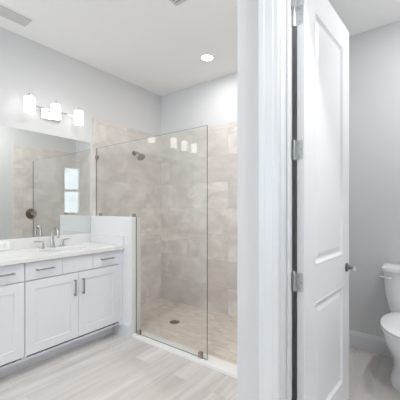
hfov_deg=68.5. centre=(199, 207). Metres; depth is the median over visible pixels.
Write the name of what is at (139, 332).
screen
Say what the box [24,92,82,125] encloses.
vanity light
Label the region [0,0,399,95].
ceiling
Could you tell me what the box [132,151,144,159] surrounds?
shower
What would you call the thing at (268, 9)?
door frame
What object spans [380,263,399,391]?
toilet
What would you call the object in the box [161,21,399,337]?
wall
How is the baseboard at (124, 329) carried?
attached to the wall at (125, 226)
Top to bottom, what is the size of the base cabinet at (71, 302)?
0.828 m
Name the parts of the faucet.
lever handle, spout, lever handle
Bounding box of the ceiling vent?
[0,2,36,28]
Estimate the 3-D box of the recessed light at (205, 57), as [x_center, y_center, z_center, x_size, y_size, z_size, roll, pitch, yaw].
[0.073,-1.518,2.968,0.144,0.005,0.144,0,0,37]
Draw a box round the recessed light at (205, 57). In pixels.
[200,54,213,60]
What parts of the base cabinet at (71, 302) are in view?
drawer, door, handle, door, drawer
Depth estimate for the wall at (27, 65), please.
3.26 m
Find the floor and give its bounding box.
[0,298,399,399]
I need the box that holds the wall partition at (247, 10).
[237,0,296,399]
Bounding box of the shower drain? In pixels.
[169,320,179,323]
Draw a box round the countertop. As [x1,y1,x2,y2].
[0,233,124,265]
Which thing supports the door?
in the wall partition at (247, 10)
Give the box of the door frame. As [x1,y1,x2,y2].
[259,0,291,399]
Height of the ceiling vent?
0.010 m
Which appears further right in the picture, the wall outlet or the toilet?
the toilet
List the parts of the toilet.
seat, lid, tank lid, tank, bowl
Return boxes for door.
[291,0,356,399]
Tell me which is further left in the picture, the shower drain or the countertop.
the countertop
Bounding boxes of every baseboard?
[113,321,130,338]
[349,330,391,356]
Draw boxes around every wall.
[0,27,160,304]
[91,216,139,337]
[129,216,140,329]
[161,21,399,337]
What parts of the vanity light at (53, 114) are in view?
lamp shade, lamp shade, lamp shade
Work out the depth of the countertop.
2.62 m
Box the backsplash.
[0,233,89,250]
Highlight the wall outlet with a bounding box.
[0,241,8,249]
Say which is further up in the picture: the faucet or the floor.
the faucet
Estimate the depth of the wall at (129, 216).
2.84 m
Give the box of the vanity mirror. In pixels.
[0,125,89,239]
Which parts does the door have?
lever handle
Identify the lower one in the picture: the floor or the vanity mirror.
the floor
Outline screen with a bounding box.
[95,125,207,359]
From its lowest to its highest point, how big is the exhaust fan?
0.019 m
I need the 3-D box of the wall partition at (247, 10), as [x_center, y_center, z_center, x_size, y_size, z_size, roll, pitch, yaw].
[0.727,-0.150,2.016,0.132,2.740,1.660,0,0,37]
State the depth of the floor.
2.22 m
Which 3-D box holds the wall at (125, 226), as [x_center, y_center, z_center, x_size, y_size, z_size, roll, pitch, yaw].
[-0.871,0.652,2.991,0.651,1.135,0.115,0,0,37]
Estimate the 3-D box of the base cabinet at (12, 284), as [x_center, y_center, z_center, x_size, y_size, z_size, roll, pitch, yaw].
[-1.710,0.806,1.938,0.566,0.828,0.828,0,0,37]
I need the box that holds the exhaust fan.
[169,0,186,5]
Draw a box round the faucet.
[34,227,69,248]
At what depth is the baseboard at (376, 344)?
2.50 m
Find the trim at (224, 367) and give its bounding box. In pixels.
[133,331,236,378]
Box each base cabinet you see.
[0,263,24,377]
[17,249,122,370]

